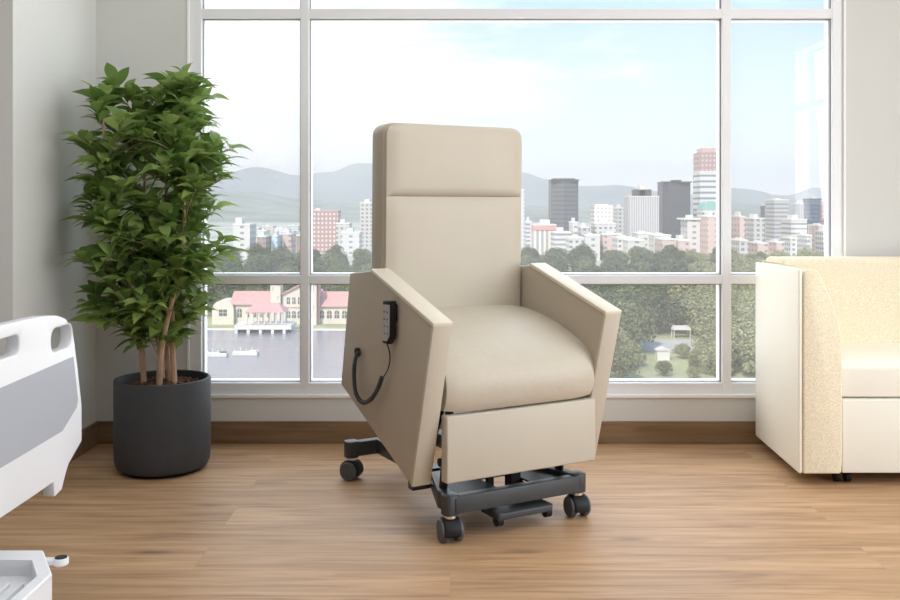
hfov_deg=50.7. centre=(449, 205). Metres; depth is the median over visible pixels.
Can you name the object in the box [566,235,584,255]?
building
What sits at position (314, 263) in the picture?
tree
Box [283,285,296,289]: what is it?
tree
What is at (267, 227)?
building
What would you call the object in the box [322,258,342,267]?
tree
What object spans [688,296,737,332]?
tree
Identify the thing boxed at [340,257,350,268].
tree
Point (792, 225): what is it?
office block
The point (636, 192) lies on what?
plant
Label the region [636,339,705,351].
path
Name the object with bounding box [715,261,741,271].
tree
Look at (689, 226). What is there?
office block
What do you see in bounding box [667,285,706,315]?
tree
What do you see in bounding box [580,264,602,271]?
tree
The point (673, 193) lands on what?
office tower
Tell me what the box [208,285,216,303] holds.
tree
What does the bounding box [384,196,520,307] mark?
cushion
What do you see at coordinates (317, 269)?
tree
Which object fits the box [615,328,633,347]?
tree
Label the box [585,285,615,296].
tree
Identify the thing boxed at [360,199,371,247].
office tower
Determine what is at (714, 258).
tree
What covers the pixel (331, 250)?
tree
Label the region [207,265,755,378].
lawn
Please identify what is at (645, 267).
tree
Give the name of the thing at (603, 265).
tree
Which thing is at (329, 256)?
tree
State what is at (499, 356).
seat cushion
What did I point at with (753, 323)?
tree
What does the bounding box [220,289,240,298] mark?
tree
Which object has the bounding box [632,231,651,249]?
building
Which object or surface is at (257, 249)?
tree
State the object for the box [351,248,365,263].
tree
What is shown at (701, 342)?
tree
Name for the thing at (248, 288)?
tree
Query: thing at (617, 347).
tree
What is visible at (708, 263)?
tree
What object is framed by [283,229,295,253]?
office block
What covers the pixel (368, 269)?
tree
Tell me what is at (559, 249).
tree
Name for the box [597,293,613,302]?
tree
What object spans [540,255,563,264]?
tree
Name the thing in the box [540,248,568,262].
tree
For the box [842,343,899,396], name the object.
seat cushion
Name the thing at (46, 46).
wall
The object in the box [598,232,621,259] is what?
building
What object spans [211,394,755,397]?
trim
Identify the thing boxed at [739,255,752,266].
tree
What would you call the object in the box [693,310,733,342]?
tree
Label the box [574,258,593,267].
tree
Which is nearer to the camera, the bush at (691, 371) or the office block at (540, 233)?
the bush at (691, 371)
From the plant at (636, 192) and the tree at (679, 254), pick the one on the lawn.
the tree at (679, 254)
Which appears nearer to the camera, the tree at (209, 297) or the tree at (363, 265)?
the tree at (209, 297)
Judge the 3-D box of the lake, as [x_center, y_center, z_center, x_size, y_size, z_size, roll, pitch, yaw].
[-82.000,39.850,213.000,216.000,0.001,186.000,0,0,0]
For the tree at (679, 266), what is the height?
16.604 m
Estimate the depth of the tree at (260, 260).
454.62 m
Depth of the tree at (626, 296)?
266.77 m
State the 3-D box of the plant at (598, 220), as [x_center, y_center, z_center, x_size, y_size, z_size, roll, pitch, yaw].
[119.985,11.721,751.000,5.673,3.000,11.000,0,0,0]
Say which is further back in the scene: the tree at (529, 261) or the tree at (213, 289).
the tree at (529, 261)
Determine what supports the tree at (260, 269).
on the lawn
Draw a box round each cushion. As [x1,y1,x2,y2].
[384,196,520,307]
[385,123,521,196]
[436,305,594,411]
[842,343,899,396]
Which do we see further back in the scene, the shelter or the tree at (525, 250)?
the tree at (525, 250)
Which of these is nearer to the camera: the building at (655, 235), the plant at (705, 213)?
the building at (655, 235)
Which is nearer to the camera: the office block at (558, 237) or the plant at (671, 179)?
the office block at (558, 237)
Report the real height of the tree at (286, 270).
12.823 m
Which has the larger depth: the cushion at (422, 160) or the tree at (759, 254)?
the tree at (759, 254)
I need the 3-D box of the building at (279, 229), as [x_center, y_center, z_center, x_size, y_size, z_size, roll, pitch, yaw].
[-214.063,33.376,1211.000,17.105,13.247,22.600,0,0,0]
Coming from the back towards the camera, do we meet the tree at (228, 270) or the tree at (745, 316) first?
the tree at (228, 270)
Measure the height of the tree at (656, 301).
14.458 m
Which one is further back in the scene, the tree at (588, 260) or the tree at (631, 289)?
the tree at (588, 260)
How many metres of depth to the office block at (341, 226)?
780.07 m
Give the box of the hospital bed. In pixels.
[0,316,81,599]
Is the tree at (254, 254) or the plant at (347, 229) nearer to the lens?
the tree at (254, 254)
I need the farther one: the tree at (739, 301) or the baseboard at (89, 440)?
the tree at (739, 301)
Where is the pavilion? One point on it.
(252, 326)
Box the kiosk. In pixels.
[655,346,670,359]
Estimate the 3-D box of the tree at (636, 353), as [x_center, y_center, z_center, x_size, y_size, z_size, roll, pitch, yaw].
[45.310,36.752,237.210,7.376,6.515,7.903,0,0,6]
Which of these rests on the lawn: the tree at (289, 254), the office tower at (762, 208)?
the tree at (289, 254)
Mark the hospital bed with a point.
(41, 407)
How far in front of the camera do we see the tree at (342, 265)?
478.95 m
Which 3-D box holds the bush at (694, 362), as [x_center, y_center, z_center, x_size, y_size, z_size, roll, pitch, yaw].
[58.809,38.203,228.719,3.407,3.601,3.838,0,0,2]
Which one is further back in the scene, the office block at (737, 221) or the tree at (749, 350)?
the office block at (737, 221)
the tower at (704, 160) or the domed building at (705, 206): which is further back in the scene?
the tower at (704, 160)
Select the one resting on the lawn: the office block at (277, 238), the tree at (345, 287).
the tree at (345, 287)
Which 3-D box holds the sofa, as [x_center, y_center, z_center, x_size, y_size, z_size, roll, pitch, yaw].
[2.284,0.663,4.034,1.832,0.874,0.623,0,0,0]
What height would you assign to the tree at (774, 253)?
13.935 m
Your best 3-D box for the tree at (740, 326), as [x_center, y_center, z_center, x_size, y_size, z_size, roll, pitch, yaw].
[76.290,34.159,238.818,13.682,11.707,12.464,0,0,-3]
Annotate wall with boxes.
[0,0,95,428]
[96,0,899,420]
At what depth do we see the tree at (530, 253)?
566.82 m
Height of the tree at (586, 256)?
13.378 m
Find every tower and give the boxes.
[232,218,255,259]
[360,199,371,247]
[521,189,524,248]
[548,178,578,230]
[590,204,612,232]
[657,178,691,238]
[693,148,715,217]
[760,203,764,241]
[765,198,788,240]
[792,200,803,218]
[803,195,821,233]
[820,197,823,224]
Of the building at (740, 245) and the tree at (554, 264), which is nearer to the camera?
the tree at (554, 264)
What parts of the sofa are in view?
panel, arm, drawer, frame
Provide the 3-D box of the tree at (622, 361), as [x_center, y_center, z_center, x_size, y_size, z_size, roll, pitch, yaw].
[39.667,36.479,219.185,8.872,7.059,8.448,0,0,28]
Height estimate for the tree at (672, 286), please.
13.987 m
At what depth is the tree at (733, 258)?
468.19 m
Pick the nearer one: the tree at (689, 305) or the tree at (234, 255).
the tree at (689, 305)
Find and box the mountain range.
[207,163,823,205]
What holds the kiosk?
on the lawn
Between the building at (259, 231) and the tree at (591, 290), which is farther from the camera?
the building at (259, 231)
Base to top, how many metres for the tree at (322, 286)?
9.971 m
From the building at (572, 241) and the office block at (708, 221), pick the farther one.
the office block at (708, 221)
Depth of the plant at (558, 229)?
695.50 m
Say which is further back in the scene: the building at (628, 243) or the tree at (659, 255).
the building at (628, 243)
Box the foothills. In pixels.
[207,191,791,222]
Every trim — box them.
[187,0,845,369]
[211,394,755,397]
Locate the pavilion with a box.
[235,303,296,333]
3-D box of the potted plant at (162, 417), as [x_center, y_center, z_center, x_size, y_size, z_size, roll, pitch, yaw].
[-1.221,0.239,3.978,0.820,1.723,0.755,0,0,0]
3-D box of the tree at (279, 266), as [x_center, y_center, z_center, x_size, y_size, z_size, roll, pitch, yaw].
[-82.695,34.106,457.624,14.598,11.806,13.830,0,0,17]
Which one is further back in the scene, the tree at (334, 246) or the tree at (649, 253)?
the tree at (334, 246)
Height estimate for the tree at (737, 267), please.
14.274 m
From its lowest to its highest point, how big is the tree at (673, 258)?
14.064 m
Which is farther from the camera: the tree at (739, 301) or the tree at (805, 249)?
the tree at (805, 249)
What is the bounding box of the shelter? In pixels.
[671,325,690,338]
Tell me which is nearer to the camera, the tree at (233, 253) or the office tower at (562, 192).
the tree at (233, 253)
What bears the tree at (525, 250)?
on the lawn
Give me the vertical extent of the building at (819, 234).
22.842 m
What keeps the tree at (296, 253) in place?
on the lawn
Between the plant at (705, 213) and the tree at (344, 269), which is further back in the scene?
the plant at (705, 213)
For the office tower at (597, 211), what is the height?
41.600 m
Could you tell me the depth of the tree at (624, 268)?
373.10 m
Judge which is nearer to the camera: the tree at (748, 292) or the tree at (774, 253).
the tree at (748, 292)
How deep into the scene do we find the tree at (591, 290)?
287.04 m
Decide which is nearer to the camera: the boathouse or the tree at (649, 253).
the boathouse
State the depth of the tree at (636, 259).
451.14 m
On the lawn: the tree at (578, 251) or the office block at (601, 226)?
the tree at (578, 251)
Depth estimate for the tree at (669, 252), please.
567.79 m
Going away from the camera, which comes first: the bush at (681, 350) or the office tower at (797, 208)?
the bush at (681, 350)
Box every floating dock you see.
[207,348,227,356]
[232,347,258,355]
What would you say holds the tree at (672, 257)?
on the lawn
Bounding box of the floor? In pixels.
[0,444,899,599]
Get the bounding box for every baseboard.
[69,422,97,462]
[96,421,764,443]
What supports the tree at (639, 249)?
on the lawn
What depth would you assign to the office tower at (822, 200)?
855.49 m
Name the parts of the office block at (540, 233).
cornice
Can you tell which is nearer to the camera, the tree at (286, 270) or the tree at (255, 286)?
the tree at (255, 286)
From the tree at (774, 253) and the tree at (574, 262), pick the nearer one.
the tree at (574, 262)
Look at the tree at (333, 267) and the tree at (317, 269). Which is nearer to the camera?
the tree at (317, 269)
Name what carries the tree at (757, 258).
on the lawn
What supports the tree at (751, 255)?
on the lawn
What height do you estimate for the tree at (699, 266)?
15.300 m
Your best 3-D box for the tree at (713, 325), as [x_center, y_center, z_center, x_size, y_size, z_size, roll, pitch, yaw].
[76.257,34.818,254.696,11.359,10.386,12.469,0,0,-15]
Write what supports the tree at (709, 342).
on the lawn
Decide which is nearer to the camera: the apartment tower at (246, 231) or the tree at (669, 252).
the tree at (669, 252)
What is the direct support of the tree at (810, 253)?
on the lawn
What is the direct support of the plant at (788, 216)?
on the office block at (792, 225)
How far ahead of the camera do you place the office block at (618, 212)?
860.09 m
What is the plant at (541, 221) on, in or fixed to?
on the office block at (540, 233)
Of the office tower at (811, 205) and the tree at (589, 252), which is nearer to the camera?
the tree at (589, 252)
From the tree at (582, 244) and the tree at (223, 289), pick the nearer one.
the tree at (223, 289)
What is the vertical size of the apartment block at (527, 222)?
31.337 m
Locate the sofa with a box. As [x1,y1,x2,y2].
[756,256,899,481]
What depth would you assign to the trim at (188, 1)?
4.40 m
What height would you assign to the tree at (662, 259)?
12.638 m
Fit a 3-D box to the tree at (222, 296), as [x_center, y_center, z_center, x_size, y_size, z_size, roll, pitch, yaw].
[-81.393,36.023,344.844,10.323,7.973,9.829,0,0,2]
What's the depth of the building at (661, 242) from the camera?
643.24 m
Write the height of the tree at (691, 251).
11.942 m
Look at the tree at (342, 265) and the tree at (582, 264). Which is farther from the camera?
the tree at (342, 265)
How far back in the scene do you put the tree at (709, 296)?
307.88 m
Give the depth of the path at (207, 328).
306.45 m
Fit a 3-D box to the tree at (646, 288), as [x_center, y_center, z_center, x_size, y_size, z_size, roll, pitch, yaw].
[67.811,32.525,323.895,17.630,14.972,18.610,0,0,40]
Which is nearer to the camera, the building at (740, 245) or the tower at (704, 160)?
the building at (740, 245)
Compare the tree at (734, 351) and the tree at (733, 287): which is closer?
the tree at (734, 351)
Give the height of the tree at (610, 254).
12.583 m
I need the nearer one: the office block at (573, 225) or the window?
the window
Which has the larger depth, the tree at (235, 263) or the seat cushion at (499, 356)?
the tree at (235, 263)
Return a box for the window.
[190,0,842,393]
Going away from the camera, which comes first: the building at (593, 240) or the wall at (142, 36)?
the wall at (142, 36)
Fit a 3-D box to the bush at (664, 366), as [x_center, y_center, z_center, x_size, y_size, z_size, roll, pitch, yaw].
[50.281,38.123,223.450,4.303,3.764,4.519,0,0,37]
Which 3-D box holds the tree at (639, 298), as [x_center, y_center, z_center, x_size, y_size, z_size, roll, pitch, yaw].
[55.330,33.386,294.804,13.706,13.256,15.391,0,0,-27]
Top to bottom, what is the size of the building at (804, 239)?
19.895 m
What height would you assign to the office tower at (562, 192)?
63.474 m
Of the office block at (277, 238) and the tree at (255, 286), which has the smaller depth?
the tree at (255, 286)
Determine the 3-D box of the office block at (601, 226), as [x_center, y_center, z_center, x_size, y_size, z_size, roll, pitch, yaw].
[121.201,25.111,751.000,16.808,29.779,22.600,0,0,0]
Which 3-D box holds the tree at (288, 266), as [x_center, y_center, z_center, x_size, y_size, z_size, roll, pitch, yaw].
[-72.229,33.378,432.774,11.750,13.268,13.236,0,0,45]
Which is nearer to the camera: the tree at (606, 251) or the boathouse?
the boathouse
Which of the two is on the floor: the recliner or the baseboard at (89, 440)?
the recliner
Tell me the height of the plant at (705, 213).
3.000 m
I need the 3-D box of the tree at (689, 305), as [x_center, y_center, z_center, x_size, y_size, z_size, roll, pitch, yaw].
[76.394,34.095,299.072,14.383,11.843,15.410,0,0,11]
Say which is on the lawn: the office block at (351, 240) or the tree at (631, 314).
the tree at (631, 314)
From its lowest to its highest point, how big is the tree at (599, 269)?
16.645 m
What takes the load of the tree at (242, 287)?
on the lawn
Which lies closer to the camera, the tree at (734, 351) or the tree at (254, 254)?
the tree at (734, 351)
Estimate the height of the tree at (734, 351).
7.549 m
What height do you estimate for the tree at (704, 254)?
10.589 m
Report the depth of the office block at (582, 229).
740.00 m
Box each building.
[258,229,269,234]
[262,225,275,232]
[274,227,289,234]
[288,224,299,231]
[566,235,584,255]
[581,233,599,260]
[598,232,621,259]
[612,235,629,252]
[622,237,645,263]
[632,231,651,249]
[648,233,671,252]
[654,236,676,253]
[697,201,715,217]
[731,237,748,255]
[748,240,768,255]
[765,239,784,256]
[779,236,797,255]
[797,233,812,253]
[807,223,823,252]
[814,229,823,253]
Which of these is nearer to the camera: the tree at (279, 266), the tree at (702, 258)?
the tree at (279, 266)
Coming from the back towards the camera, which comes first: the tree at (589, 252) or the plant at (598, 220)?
the plant at (598, 220)
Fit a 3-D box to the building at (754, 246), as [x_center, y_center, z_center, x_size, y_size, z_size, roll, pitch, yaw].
[214.187,32.000,661.000,7.383,16.000,22.600,0,0,0]
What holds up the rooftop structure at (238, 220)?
on the apartment tower at (246, 231)
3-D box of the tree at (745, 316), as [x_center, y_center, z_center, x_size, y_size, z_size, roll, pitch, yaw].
[81.053,33.329,248.810,15.184,13.369,16.668,0,0,19]
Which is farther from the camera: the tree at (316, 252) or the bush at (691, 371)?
the tree at (316, 252)
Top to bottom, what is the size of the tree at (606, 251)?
11.564 m
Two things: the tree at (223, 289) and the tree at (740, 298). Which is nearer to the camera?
the tree at (740, 298)
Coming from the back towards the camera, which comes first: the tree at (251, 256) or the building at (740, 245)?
the building at (740, 245)
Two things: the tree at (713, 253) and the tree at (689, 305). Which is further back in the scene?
the tree at (713, 253)
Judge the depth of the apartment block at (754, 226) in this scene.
720.04 m
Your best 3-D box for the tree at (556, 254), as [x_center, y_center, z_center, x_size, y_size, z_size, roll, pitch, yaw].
[57.884,32.425,521.670,15.837,15.177,14.058,0,0,-43]
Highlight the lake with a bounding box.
[207,330,345,378]
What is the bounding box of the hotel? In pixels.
[313,208,340,251]
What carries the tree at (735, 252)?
on the lawn
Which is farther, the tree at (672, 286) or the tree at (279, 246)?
the tree at (279, 246)
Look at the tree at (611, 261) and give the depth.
449.27 m
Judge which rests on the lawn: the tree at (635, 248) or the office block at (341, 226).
the tree at (635, 248)
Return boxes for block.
[257,231,271,251]
[272,231,282,259]
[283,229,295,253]
[296,231,299,255]
[336,219,351,249]
[341,228,361,255]
[524,217,531,248]
[531,220,556,255]
[551,227,570,253]
[569,218,577,235]
[578,223,589,235]
[591,219,615,233]
[613,204,623,234]
[624,186,658,236]
[676,235,690,257]
[677,215,700,252]
[699,212,715,257]
[731,212,745,238]
[745,214,764,241]
[780,215,807,237]
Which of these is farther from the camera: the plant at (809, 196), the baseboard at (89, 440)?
the plant at (809, 196)
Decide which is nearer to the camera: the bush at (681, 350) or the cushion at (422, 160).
the cushion at (422, 160)
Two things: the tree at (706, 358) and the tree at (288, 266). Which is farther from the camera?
the tree at (288, 266)
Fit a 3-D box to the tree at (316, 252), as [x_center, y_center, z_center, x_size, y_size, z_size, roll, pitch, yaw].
[-91.743,34.099,642.027,11.234,11.826,12.616,0,0,27]
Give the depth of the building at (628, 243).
639.95 m
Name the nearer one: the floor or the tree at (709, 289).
the floor
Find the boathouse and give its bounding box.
[212,285,348,324]
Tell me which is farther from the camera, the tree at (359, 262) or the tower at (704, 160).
the tower at (704, 160)
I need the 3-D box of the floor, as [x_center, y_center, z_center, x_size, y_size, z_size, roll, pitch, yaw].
[-0.250,1.200,0.065,7.700,0.200,8.929,0,0,0]
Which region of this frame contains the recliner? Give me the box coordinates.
[340,123,621,542]
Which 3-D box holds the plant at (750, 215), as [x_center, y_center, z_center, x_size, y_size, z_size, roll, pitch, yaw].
[233.564,7.553,731.000,2.918,3.000,11.000,0,0,0]
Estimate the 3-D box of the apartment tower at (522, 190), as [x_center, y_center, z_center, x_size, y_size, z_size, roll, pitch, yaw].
[55.939,11.700,768.000,7.922,56.600,16.600,0,0,0]
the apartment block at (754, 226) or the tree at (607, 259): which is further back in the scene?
the apartment block at (754, 226)
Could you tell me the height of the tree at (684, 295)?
13.052 m
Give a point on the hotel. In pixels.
(324, 221)
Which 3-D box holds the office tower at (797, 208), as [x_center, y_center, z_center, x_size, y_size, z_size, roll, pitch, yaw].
[330.023,17.174,891.000,11.206,45.653,22.600,0,0,0]
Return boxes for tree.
[207,292,217,312]
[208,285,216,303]
[212,295,230,306]
[215,285,238,297]
[216,249,241,262]
[219,261,243,271]
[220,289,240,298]
[223,258,244,269]
[224,269,244,290]
[233,254,242,264]
[237,268,269,290]
[240,261,268,286]
[243,253,258,262]
[243,255,268,266]
[243,256,275,271]
[243,287,262,290]
[246,243,271,256]
[248,285,266,290]
[267,249,295,267]
[269,245,290,257]
[272,265,285,271]
[276,265,299,271]
[277,268,295,271]
[281,258,299,271]
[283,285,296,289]
[285,253,296,260]
[295,250,316,259]
[313,248,321,259]
[313,254,325,266]
[313,261,325,270]
[313,266,325,271]
[320,248,346,261]
[321,285,339,287]
[321,287,335,290]
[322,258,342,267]
[323,252,340,260]
[323,285,343,290]
[326,265,341,271]
[329,244,347,254]
[330,268,350,271]
[336,263,351,271]
[339,285,348,290]
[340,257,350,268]
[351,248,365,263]
[353,257,371,269]
[353,268,370,271]
[358,263,371,271]
[363,248,371,255]
[521,247,539,256]
[521,257,541,265]
[525,249,539,259]
[539,251,570,269]
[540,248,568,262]
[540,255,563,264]
[550,260,570,271]
[553,247,570,260]
[566,245,596,271]
[569,257,597,271]
[572,243,591,252]
[572,262,590,271]
[573,248,596,262]
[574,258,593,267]
[578,255,593,263]
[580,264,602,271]
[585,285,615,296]
[586,266,615,289]
[587,287,606,296]
[597,261,624,270]
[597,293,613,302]
[598,258,628,268]
[601,250,610,262]
[604,250,628,260]
[604,257,623,262]
[606,285,646,299]
[606,291,655,338]
[609,266,632,288]
[610,300,659,345]
[611,254,628,262]
[611,292,644,304]
[611,348,641,378]
[612,345,631,364]
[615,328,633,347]
[616,267,636,285]
[618,340,646,363]
[626,246,647,261]
[626,253,660,271]
[633,261,653,271]
[634,247,646,255]
[635,285,668,318]
[637,288,687,333]
[639,250,657,267]
[653,250,670,260]
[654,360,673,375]
[656,256,667,270]
[659,256,681,270]
[661,244,686,259]
[661,258,679,269]
[663,258,689,271]
[665,250,676,257]
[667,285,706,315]
[669,285,699,292]
[669,290,710,318]
[670,295,704,332]
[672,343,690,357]
[681,255,700,265]
[685,249,699,255]
[686,261,714,285]
[686,348,703,364]
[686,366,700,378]
[688,252,707,262]
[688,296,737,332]
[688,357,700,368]
[691,332,715,350]
[692,261,715,271]
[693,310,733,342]
[697,344,734,373]
[699,253,710,260]
[699,285,715,293]
[700,340,715,354]
[701,291,715,300]
[706,255,715,266]
[707,342,740,369]
[708,248,715,259]
[710,317,740,334]
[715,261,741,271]
[731,247,740,259]
[731,254,749,271]
[731,266,747,271]
[731,285,755,295]
[731,287,755,300]
[731,289,755,303]
[731,300,755,321]
[731,309,755,337]
[731,315,755,364]
[731,319,754,339]
[731,326,755,372]
[732,293,755,307]
[733,301,750,308]
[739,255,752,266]
[744,254,755,259]
[745,264,755,271]
[748,257,765,265]
[753,251,768,259]
[767,252,782,257]
[797,246,815,254]
[804,252,821,255]
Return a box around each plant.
[54,62,254,478]
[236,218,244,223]
[346,228,353,231]
[540,220,549,223]
[556,227,562,231]
[597,219,605,222]
[632,189,651,195]
[637,186,645,195]
[667,178,680,180]
[704,212,712,215]
[749,214,757,217]
[787,215,797,218]
[808,195,815,198]
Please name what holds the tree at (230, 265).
on the lawn
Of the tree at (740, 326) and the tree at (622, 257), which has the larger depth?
the tree at (622, 257)
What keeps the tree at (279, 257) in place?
on the lawn
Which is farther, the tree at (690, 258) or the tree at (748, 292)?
the tree at (690, 258)
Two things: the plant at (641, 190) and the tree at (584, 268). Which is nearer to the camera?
the tree at (584, 268)
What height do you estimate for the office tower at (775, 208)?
46.374 m
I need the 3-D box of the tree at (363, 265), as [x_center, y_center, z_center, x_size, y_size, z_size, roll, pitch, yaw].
[-38.083,33.086,435.983,12.023,13.853,13.544,0,0,-28]
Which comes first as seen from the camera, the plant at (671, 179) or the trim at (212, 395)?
the trim at (212, 395)
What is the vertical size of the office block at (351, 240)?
22.200 m
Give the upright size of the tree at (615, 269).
13.941 m
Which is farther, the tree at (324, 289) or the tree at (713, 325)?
the tree at (324, 289)
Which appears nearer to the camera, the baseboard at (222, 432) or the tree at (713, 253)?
the baseboard at (222, 432)
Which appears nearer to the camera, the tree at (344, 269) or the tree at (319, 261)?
the tree at (344, 269)
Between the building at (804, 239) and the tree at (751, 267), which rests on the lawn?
the tree at (751, 267)
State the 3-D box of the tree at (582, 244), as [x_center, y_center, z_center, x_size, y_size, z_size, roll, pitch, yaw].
[86.983,32.057,626.453,16.170,15.910,17.068,0,0,21]
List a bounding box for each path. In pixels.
[207,328,345,329]
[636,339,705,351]
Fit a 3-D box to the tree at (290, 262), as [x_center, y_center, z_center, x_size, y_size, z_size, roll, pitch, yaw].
[-77.621,32.937,476.943,14.350,14.155,12.779,0,0,40]
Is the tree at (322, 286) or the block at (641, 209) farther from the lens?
the block at (641, 209)
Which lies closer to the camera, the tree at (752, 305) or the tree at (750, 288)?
the tree at (752, 305)
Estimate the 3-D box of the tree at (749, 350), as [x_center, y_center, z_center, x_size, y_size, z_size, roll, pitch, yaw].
[72.173,34.191,224.482,13.904,11.651,14.897,0,0,-44]
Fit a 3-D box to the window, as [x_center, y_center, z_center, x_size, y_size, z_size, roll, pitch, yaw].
[0.308,-0.370,4.462,3.048,2.500,0.090,0,0,0]
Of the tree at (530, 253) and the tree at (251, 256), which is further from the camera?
the tree at (530, 253)
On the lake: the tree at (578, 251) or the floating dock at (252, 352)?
the floating dock at (252, 352)
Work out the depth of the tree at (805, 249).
622.99 m
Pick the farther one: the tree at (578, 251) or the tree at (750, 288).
the tree at (578, 251)
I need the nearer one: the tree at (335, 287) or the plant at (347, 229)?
the tree at (335, 287)
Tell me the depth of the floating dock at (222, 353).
250.91 m
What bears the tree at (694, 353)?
on the lawn

